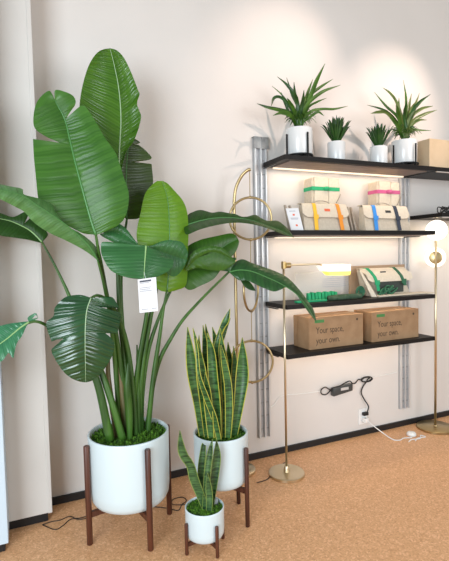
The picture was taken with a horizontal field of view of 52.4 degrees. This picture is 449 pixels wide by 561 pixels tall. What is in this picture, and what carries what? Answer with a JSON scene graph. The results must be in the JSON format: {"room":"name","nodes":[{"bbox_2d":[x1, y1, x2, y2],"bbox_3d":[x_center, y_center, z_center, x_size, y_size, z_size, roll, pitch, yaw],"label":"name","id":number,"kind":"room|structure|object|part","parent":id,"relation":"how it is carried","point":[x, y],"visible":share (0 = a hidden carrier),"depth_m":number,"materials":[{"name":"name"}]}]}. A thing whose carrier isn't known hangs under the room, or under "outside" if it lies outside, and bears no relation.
{"room":"home goods store","nodes":[
{"label":"home goods store","id":0,"kind":"room"},
{"bbox_2d":[0,362,8,544],"bbox_3d":[-1.692,-0.799,2.098,1.082,4.355,0.178,-3,3,-24],"label":"trim","id":1,"kind":"structure","parent":0,"point":[4,511],"depth_m":2.34,"materials":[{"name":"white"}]},
{"bbox_2d":[87,417,168,514],"bbox_3d":[-0.523,1.012,2.516,0.436,0.378,0.436,-3,3,-24],"label":"pot","id":2,"kind":"object","parent":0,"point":[117,461],"depth_m":2.34,"materials":[{"name":"white ceramic"}]},
{"bbox_2d":[0,416,448,560],"bbox_3d":[2.171,1.436,1.298,8.100,0.100,5.620,-3,3,-24],"label":"floor","id":3,"kind":"structure","parent":0,"point":[375,496],"depth_m":2.60,"materials":[{"name":"carpet"}]},
{"bbox_2d":[0,544,5,551],"bbox_3d":[-1.655,1.398,2.218,1.065,0.044,0.164,-3,3,-24],"label":"baseboard","id":4,"kind":"structure","parent":3,"relation":"on","point":[2,547],"depth_m":2.36,"materials":[{"name":"black"}]},
{"bbox_2d":[42,516,85,529],"bbox_3d":[-0.851,1.375,2.641,0.375,0.009,0.099,-3,4,-31],"label":"cable","id":5,"kind":"object","parent":3,"relation":"on","point":[67,516],"visible":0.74,"depth_m":2.62,"materials":[{"name":"black plastic"}]},
{"bbox_2d":[83,424,171,551],"bbox_3d":[-0.521,1.113,2.521,0.365,0.530,0.365,-1,3,10],"label":"plant stand","id":6,"kind":"object","parent":3,"relation":"on","point":[147,515],"visible":0.68,"depth_m":2.37,"materials":[{"name":"brown wood"}]},
{"bbox_3d":[-0.714,1.125,2.386,0.031,0.530,0.031,-3,3,-24],"label":"leg","id":7,"kind":"part","parent":6,"relation":"part of","materials":[{"name":"brown wood"}]},
{"bbox_3d":[-0.385,1.121,2.328,0.031,0.530,0.031,-3,3,-24],"label":"leg","id":8,"kind":"part","parent":6,"relation":"part of","materials":[{"name":"brown wood"}]},
{"bbox_2d":[0,48,316,514],"bbox_3d":[-0.347,-0.034,2.519,1.817,2.459,0.540,-3,4,-31],"label":"potted plant","id":9,"kind":"object","parent":6,"relation":"on","point":[91,180],"visible":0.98,"depth_m":2.34,"materials":[{"name":"green plant"}]},
{"bbox_2d":[138,273,157,312],"bbox_3d":[-0.375,0.057,2.225,0.097,0.197,0.014,-3,3,-27],"label":"tag","id":10,"kind":"object","parent":9,"relation":"hanging from","point":[147,287],"visible":1,"depth_m":2.22,"materials":[{"name":"white paper"}]},
{"bbox_3d":[-0.328,1.102,2.657,0.031,0.530,0.031,-3,3,-24],"label":"leg","id":11,"kind":"part","parent":6,"relation":"part of","materials":[{"name":"brown wood"}]},
{"bbox_2d":[155,497,186,510],"bbox_3d":[-0.300,1.357,2.761,0.248,0.008,0.134,-3,4,-34],"label":"cable","id":12,"kind":"object","parent":3,"relation":"on","point":[177,497],"visible":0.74,"depth_m":2.76,"materials":[{"name":"black plastic"}]},
{"bbox_2d":[184,523,224,558],"bbox_3d":[-0.100,1.298,2.359,0.175,0.160,0.175,-1,3,10],"label":"plant stand","id":13,"kind":"object","parent":3,"relation":"on","point":[215,544],"visible":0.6,"depth_m":2.29,"materials":[{"name":"brown wood"}]},
{"bbox_3d":[-0.191,1.304,2.295,0.018,0.160,0.018,-3,3,-24],"label":"leg","id":14,"kind":"part","parent":13,"relation":"part of","materials":[{"name":"brown wood"}]},
{"bbox_2d":[178,430,223,543],"bbox_3d":[-0.106,1.026,2.344,0.202,0.579,0.203,0,3,18],"label":"potted snake plant","id":15,"kind":"object","parent":13,"relation":"on","point":[202,516],"visible":0.98,"depth_m":2.31,"materials":[{"name":"green plant"}]},
{"bbox_3d":[-0.102,1.238,2.356,0.202,0.156,0.202,-3,3,-24],"label":"pot","id":16,"kind":"part","parent":15,"relation":"part of","materials":[{"name":"white ceramic"}]},
{"bbox_3d":[-0.037,1.302,2.268,0.018,0.160,0.018,-3,3,-24],"label":"leg","id":17,"kind":"part","parent":13,"relation":"part of","materials":[{"name":"brown wood"}]},
{"bbox_2d":[234,447,249,527],"bbox_3d":[-0.016,1.140,2.614,0.267,0.444,0.267,-2,3,-10],"label":"plant stand","id":18,"kind":"object","parent":3,"relation":"on","point":[245,490],"visible":0.34,"depth_m":2.51,"materials":[{"name":"brown wood"}]},
{"bbox_2d":[186,309,248,490],"bbox_3d":[-0.055,0.652,2.577,0.376,0.992,0.318,-3,3,-24],"label":"potted snake plant","id":19,"kind":"object","parent":18,"relation":"on","point":[218,380],"visible":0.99,"depth_m":2.48,"materials":[{"name":"green plant"}]},
{"bbox_3d":[-0.019,1.002,2.607,0.310,0.288,0.310,-3,3,-24],"label":"pot","id":20,"kind":"part","parent":19,"relation":"part of","materials":[{"name":"white ceramic"}]},
{"bbox_3d":[0.082,1.131,2.754,0.025,0.444,0.025,-3,3,-24],"label":"leg","id":21,"kind":"part","parent":18,"relation":"part of","materials":[{"name":"brown wood"}]},
{"bbox_3d":[0.124,1.142,2.516,0.025,0.444,0.025,-3,3,-24],"label":"leg","id":22,"kind":"part","parent":18,"relation":"part of","materials":[{"name":"brown wood"}]},
{"bbox_2d":[229,168,273,476],"bbox_3d":[0.133,0.289,3.120,0.310,2.085,0.280,-3,4,-34],"label":"ring sculpture","id":23,"kind":"object","parent":3,"relation":"on","point":[252,470],"visible":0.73,"depth_m":3.09,"materials":[{"name":"gold metal"}]},
{"bbox_2d":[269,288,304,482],"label":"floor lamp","id":24,"kind":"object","parent":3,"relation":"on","point":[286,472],"depth_m":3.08,"materials":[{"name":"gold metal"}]},
{"bbox_2d":[368,421,411,440],"bbox_3d":[1.342,1.213,3.682,0.350,0.129,0.097,-1,3,8],"label":"power cable","id":25,"kind":"object","parent":3,"relation":"on","point":[368,421],"visible":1,"depth_m":3.68,"materials":[{"name":"white plastic"}]},
{"bbox_2d":[406,431,415,436],"bbox_3d":[1.531,1.254,3.733,0.076,0.032,0.076,-3,3,-24],"label":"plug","id":26,"kind":"object","parent":3,"relation":"on","point":[409,433],"visible":1,"depth_m":3.71,"materials":[{"name":"white plastic"}]},
{"bbox_2d":[408,435,425,441],"bbox_3d":[1.539,1.267,3.657,0.201,0.012,0.049,-3,4,-32],"label":"loose cable","id":27,"kind":"object","parent":3,"relation":"on","point":[420,437],"visible":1,"depth_m":3.65,"materials":[{"name":"white plastic"}]},
{"bbox_2d":[416,219,448,434],"bbox_3d":[1.775,0.374,3.831,0.302,1.768,0.300,-3,3,-24],"label":"floor lamp","id":28,"kind":"object","parent":3,"relation":"on","point":[435,257],"visible":0.93,"depth_m":3.82,"materials":[{"name":"gold metal"}]},
{"bbox_3d":[1.798,-0.196,3.889,0.166,0.166,0.166,-3,3,-24],"label":"globe","id":29,"kind":"part","parent":28,"relation":"part of","materials":[{"name":"white"}]},
{"bbox_3d":[1.723,-0.409,3.704,0.166,0.166,0.166,-3,3,-24],"label":"globe","id":30,"kind":"part","parent":28,"relation":"part of","materials":[{"name":"white glass"}]},
{"bbox_2d":[30,0,448,496],"bbox_3d":[1.002,-0.919,3.687,8.100,4.400,0.120,-3,3,-24],"label":"wall","id":31,"kind":"structure","parent":0,"point":[201,70],"depth_m":3.28,"materials":[{"name":"paint"}]},
{"bbox_2d":[0,0,51,521],"bbox_3d":[-1.668,-0.818,2.318,1.306,4.342,0.206,-3,3,-24],"label":"column","id":32,"kind":"structure","parent":31,"relation":"attached to","point":[24,376],"depth_m":2.50,"materials":[{"name":"paint"}]},
{"bbox_2d":[9,410,448,529],"bbox_3d":[1.291,1.246,3.749,7.700,0.058,0.174,-3,3,-24],"label":"baseboard","id":33,"kind":"structure","parent":31,"relation":"attached to","point":[79,495],"depth_m":3.47,"materials":[{"name":"black"}]},
{"bbox_2d":[271,391,319,406],"bbox_3d":[0.550,0.901,3.490,0.459,0.080,0.010,-3,3,-24],"label":"wire","id":34,"kind":"object","parent":31,"relation":"attached to","point":[317,391],"visible":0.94,"depth_m":3.47,"materials":[{"name":"white plastic"}]},
{"bbox_2d":[320,379,360,395],"bbox_3d":[0.935,0.856,3.637,0.400,0.111,0.051,-3,3,-24],"label":"power adapter","id":35,"kind":"object","parent":31,"relation":"attached to","point":[343,388],"visible":1,"depth_m":3.62,"materials":[{"name":"grey plastic"}]},
{"bbox_2d":[251,136,435,438],"bbox_3d":[0.963,0.046,3.463,1.489,2.188,0.331,-3,3,-24],"label":"wall shelving","id":36,"kind":"object","parent":31,"relation":"attached to","point":[260,145],"depth_m":3.33,"materials":[{"name":"metal"}]},
{"bbox_2d":[286,208,302,229],"bbox_3d":[0.474,-0.415,3.077,0.118,0.153,0.035,-3,3,-24],"label":"card","id":37,"kind":"object","parent":36,"relation":"on","point":[293,214],"visible":1,"depth_m":3.08,"materials":[{"name":"white paper"}]},
{"bbox_2d":[286,132,312,155],"bbox_3d":[0.519,-0.924,3.169,0.193,0.164,0.193,-1,3,5],"label":"plant stand","id":38,"kind":"object","parent":36,"relation":"on","point":[307,152],"visible":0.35,"depth_m":3.08,"materials":[{"name":"black metal"}]},
{"bbox_3d":[0.428,-0.920,3.127,0.011,0.164,0.008,-3,3,-24],"label":"leg","id":39,"kind":"part","parent":38,"relation":"part of","materials":[{"name":"black metal"}]},
{"bbox_2d":[257,64,346,155],"bbox_3d":[0.541,-1.188,3.164,0.696,0.634,0.228,-3,3,-24],"label":"spider plant","id":40,"kind":"object","parent":38,"relation":"on","point":[297,135],"visible":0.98,"depth_m":3.11,"materials":[{"name":"green plant"}]},
{"bbox_3d":[0.519,-0.959,3.167,0.186,0.178,0.186,-3,3,-24],"label":"pot","id":41,"kind":"part","parent":40,"relation":"part of","materials":[{"name":"white ceramic"}]},
{"bbox_3d":[0.562,-0.920,3.078,0.011,0.164,0.008,-3,3,-24],"label":"leg","id":42,"kind":"part","parent":38,"relation":"part of","materials":[{"name":"black metal"}]},
{"bbox_2d":[294,291,336,302],"bbox_3d":[0.660,0.116,3.261,0.386,0.064,0.090,-3,3,-24],"label":"folded webbing","id":43,"kind":"object","parent":36,"relation":"on","point":[318,296],"visible":0.77,"depth_m":3.27,"materials":[{"name":"green fabric"}]},
{"bbox_2d":[284,200,349,229],"bbox_3d":[0.658,-0.462,3.231,0.504,0.220,0.131,-3,3,-24],"label":"bag","id":44,"kind":"object","parent":36,"relation":"on","point":[314,216],"visible":0.91,"depth_m":3.21,"materials":[{"name":"beige fabric"}]},
{"bbox_2d":[304,177,340,203],"bbox_3d":[0.736,-0.561,3.392,0.252,0.398,0.142,-3,3,-24],"label":"wrapped bundle","id":45,"kind":"object","parent":36,"relation":"on","point":[315,188],"visible":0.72,"depth_m":3.35,"materials":[{"name":"fabric"}]},
{"bbox_2d":[293,311,362,349],"bbox_3d":[0.769,0.362,3.380,0.479,0.227,0.202,-3,3,-24],"label":"cardboard box","id":46,"kind":"object","parent":36,"relation":"on","point":[338,328],"visible":1,"depth_m":3.29,"materials":[{"name":"beige cardboard"}]},
{"bbox_2d":[321,115,351,158],"bbox_3d":[0.813,-1.028,3.323,0.214,0.342,0.196,-1,3,8],"label":"potted succulent","id":47,"kind":"object","parent":36,"relation":"on","point":[336,131],"visible":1,"depth_m":3.28,"materials":[{"name":"green plant"}]},
{"bbox_2d":[327,293,362,300],"bbox_3d":[0.879,0.119,3.322,0.296,0.042,0.043,-3,3,-24],"label":"pouch","id":48,"kind":"object","parent":36,"relation":"on","point":[357,295],"visible":1,"depth_m":3.30,"materials":[{"name":"green fabric"}]},
{"bbox_3d":[0.970,-0.353,3.429,1.366,0.031,0.294,-3,3,-24],"label":"shelf","id":49,"kind":"part","parent":36,"relation":"part of","materials":[{"name":"black wood"}]},
{"bbox_3d":[0.959,-0.848,3.402,1.366,0.031,0.294,-3,3,-24],"label":"shelf","id":50,"kind":"part","parent":36,"relation":"part of","materials":[{"name":"black wood"}]},
{"bbox_3d":[0.981,0.146,3.455,1.366,0.031,0.294,-3,3,-24],"label":"shelf","id":51,"kind":"part","parent":36,"relation":"part of","materials":[{"name":"black wood"}]},
{"bbox_3d":[0.988,0.482,3.473,1.366,0.031,0.294,-3,3,-24],"label":"shelf","id":52,"kind":"part","parent":36,"relation":"part of","materials":[{"name":"black wood"}]},
{"bbox_3d":[0.962,-0.830,3.397,1.247,0.004,0.222,-3,3,-24],"label":"underside panel","id":53,"kind":"part","parent":36,"relation":"part of","materials":[{"name":"white plastic"}]},
{"bbox_3d":[0.972,-0.335,3.424,1.247,0.004,0.222,-3,3,-24],"label":"underside panel","id":54,"kind":"part","parent":36,"relation":"part of","materials":[{"name":"white plastic"}]},
{"bbox_3d":[1.024,0.085,3.455,0.088,0.088,0.024,-3,3,-24],"label":"webbing coil","id":55,"kind":"part","parent":36,"relation":"part of","materials":[{"name":"green fabric"}]},
{"bbox_2d":[348,264,404,293],"bbox_3d":[1.245,-0.007,3.712,0.570,0.235,0.020,-3,3,-24],"label":"board","id":56,"kind":"object","parent":36,"relation":"on","point":[353,277],"visible":0.29,"depth_m":3.61,"materials":[{"name":"beige"}]},
{"bbox_2d":[347,203,410,230],"bbox_3d":[1.170,-0.485,3.459,0.555,0.220,0.131,-3,3,-24],"label":"bag","id":57,"kind":"object","parent":36,"relation":"on","point":[371,217],"visible":0.91,"depth_m":3.42,"materials":[{"name":"beige fabric"}]},
{"bbox_2d":[366,123,392,162],"bbox_3d":[1.181,-1.040,3.487,0.209,0.332,0.195,-1,3,6],"label":"potted succulent","id":58,"kind":"object","parent":36,"relation":"on","point":[378,152],"visible":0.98,"depth_m":3.44,"materials":[{"name":"green plant"}]},
{"bbox_2d":[370,145,387,162],"bbox_3d":[1.180,-0.947,3.491,0.132,0.147,0.132,-3,3,-24],"label":"pot","id":59,"kind":"object","parent":58,"relation":"on","point":[378,153],"depth_m":3.43,"materials":[{"name":"white ceramic"}]},
{"bbox_2d":[368,181,400,205],"bbox_3d":[1.285,-0.586,3.636,0.239,0.398,0.142,-3,3,-24],"label":"wrapped bundle","id":60,"kind":"object","parent":36,"relation":"on","point":[388,192],"visible":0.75,"depth_m":3.60,"materials":[{"name":"fabric"}]},
{"bbox_2d":[354,306,418,341],"bbox_3d":[1.280,0.339,3.607,0.477,0.227,0.202,-3,3,-24],"label":"cardboard box","id":61,"kind":"object","parent":36,"relation":"on","point":[397,322],"visible":0.98,"depth_m":3.51,"materials":[{"name":"beige cardboard"}]},
{"bbox_2d":[357,267,434,296],"bbox_3d":[1.366,0.003,3.632,0.690,0.218,0.180,-3,3,-24],"label":"bag","id":62,"kind":"object","parent":36,"relation":"on","point":[390,281],"visible":0.98,"depth_m":3.58,"materials":[{"name":"beige fabric"}]},
{"bbox_3d":[1.426,0.107,3.610,0.607,0.012,0.083,-3,3,-24],"label":"panel","id":63,"kind":"part","parent":62,"relation":"part of","materials":[{"name":"fabric"}]},
{"bbox_2d":[393,143,418,164],"bbox_3d":[1.405,-0.965,3.563,0.215,0.164,0.215,-1,3,5],"label":"plant stand","id":64,"kind":"object","parent":36,"relation":"on","point":[415,161],"visible":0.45,"depth_m":3.46,"materials":[{"name":"black metal"}]},
{"bbox_2d":[368,80,435,164],"bbox_3d":[1.343,-1.230,3.536,0.734,0.644,0.244,-3,3,-24],"label":"spider plant","id":65,"kind":"object","parent":64,"relation":"on","point":[404,148],"visible":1,"depth_m":3.51,"materials":[{"name":"green plant"}]},
{"bbox_3d":[1.404,-0.998,3.562,0.192,0.175,0.192,-3,3,-24],"label":"pot","id":66,"kind":"part","parent":65,"relation":"part of","materials":[{"name":"white ceramic"}]},
{"bbox_3d":[1.452,-0.960,3.462,0.011,0.164,0.008,-3,3,-24],"label":"leg","id":67,"kind":"part","parent":64,"relation":"part of","materials":[{"name":"black metal"}]},
{"bbox_2d":[358,408,366,424],"bbox_3d":[1.144,1.123,3.767,0.090,0.128,0.011,-3,3,-24],"label":"wall outlet","id":68,"kind":"object","parent":31,"relation":"attached to","point":[360,416],"visible":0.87,"depth_m":3.75,"materials":[{"name":"white plastic"}]},
{"bbox_2d":[362,417,368,422],"bbox_3d":[1.159,1.148,3.750,0.044,0.034,0.033,-3,3,-24],"label":"plug","id":69,"kind":"object","parent":68,"relation":"attached to","point":[365,419],"visible":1,"depth_m":3.74,"materials":[{"name":"white plastic"}]},
{"bbox_2d":[361,376,372,411],"bbox_3d":[1.175,0.938,3.756,0.120,0.298,0.029,-3,3,-24],"label":"power cable","id":70,"kind":"object","parent":31,"relation":"attached to","point":[367,377],"visible":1,"depth_m":3.75,"materials":[{"name":"black rubber"}]},
{"bbox_2d":[408,167,448,220],"bbox_3d":[2.201,-0.006,4.014,1.320,2.180,0.330,-3,3,-24],"label":"wall shelving","id":71,"kind":"object","parent":31,"relation":"attached to","point":[441,173],"visible":0.84,"depth_m":3.76,"materials":[{"name":"black-stained wood"},{"name":"grey metal"}]},
{"bbox_3d":[2.182,-0.903,3.966,1.320,0.031,0.330,-3,3,-24],"label":"shelf","id":72,"kind":"part","parent":71,"relation":"part of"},
{"bbox_3d":[2.219,-0.552,3.998,1.255,0.031,0.330,-3,3,-24],"label":"shelf","id":73,"kind":"part","parent":71,"relation":"part of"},
{"bbox_2d":[417,138,448,167],"bbox_3d":[1.925,-1.027,3.865,0.760,0.236,0.220,-3,3,-24],"label":"wooden box","id":74,"kind":"object","parent":71,"relation":"on","point":[430,152],"visible":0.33,"depth_m":3.65,"materials":[{"name":"brown wood"}]},
{"bbox_2d":[437,206,448,212],"bbox_3d":[1.934,-0.583,3.756,0.430,0.064,0.089,-3,3,-24],"label":"cable bundle","id":75,"kind":"object","parent":71,"relation":"on","point":[444,208],"visible":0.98,"depth_m":3.70,"materials":[{"name":"black plastic"}]},
{"bbox_2d":[281,261,350,274],"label":"floor lamp","id":76,"kind":"object","parent":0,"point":[328,269],"depth_m":3.15,"materials":[{"name":"gold metal"}]},
{"bbox_3d":[0.564,-0.099,3.091,0.273,0.034,0.020,-2,3,-21],"label":"arm","id":77,"kind":"part","parent":76,"relation":"part of","materials":[{"name":"gold metal"}]},
{"bbox_3d":[0.765,-0.090,3.197,0.242,0.052,0.095,-3,3,-24],"label":"lamp shade","id":78,"kind":"part","parent":76,"relation":"part of","materials":[{"name":"white"}]},
{"bbox_2d":[322,271,350,274],"bbox_3d":[0.781,-0.051,3.193,0.204,0.030,0.070,-3,3,-24],"label":"diffuser","id":79,"kind":"object","parent":76,"relation":"attached to","point":[325,272],"depth_m":3.17,"materials":[{"name":"yellow plastic"}]},
{"bbox_2d":[327,140,344,158],"bbox_3d":[0.818,-0.932,3.330,0.128,0.150,0.128,-3,3,-24],"label":"pot","id":80,"kind":"object","parent":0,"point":[336,148],"depth_m":3.27,"materials":[{"name":"white ceramic"}]}
]}

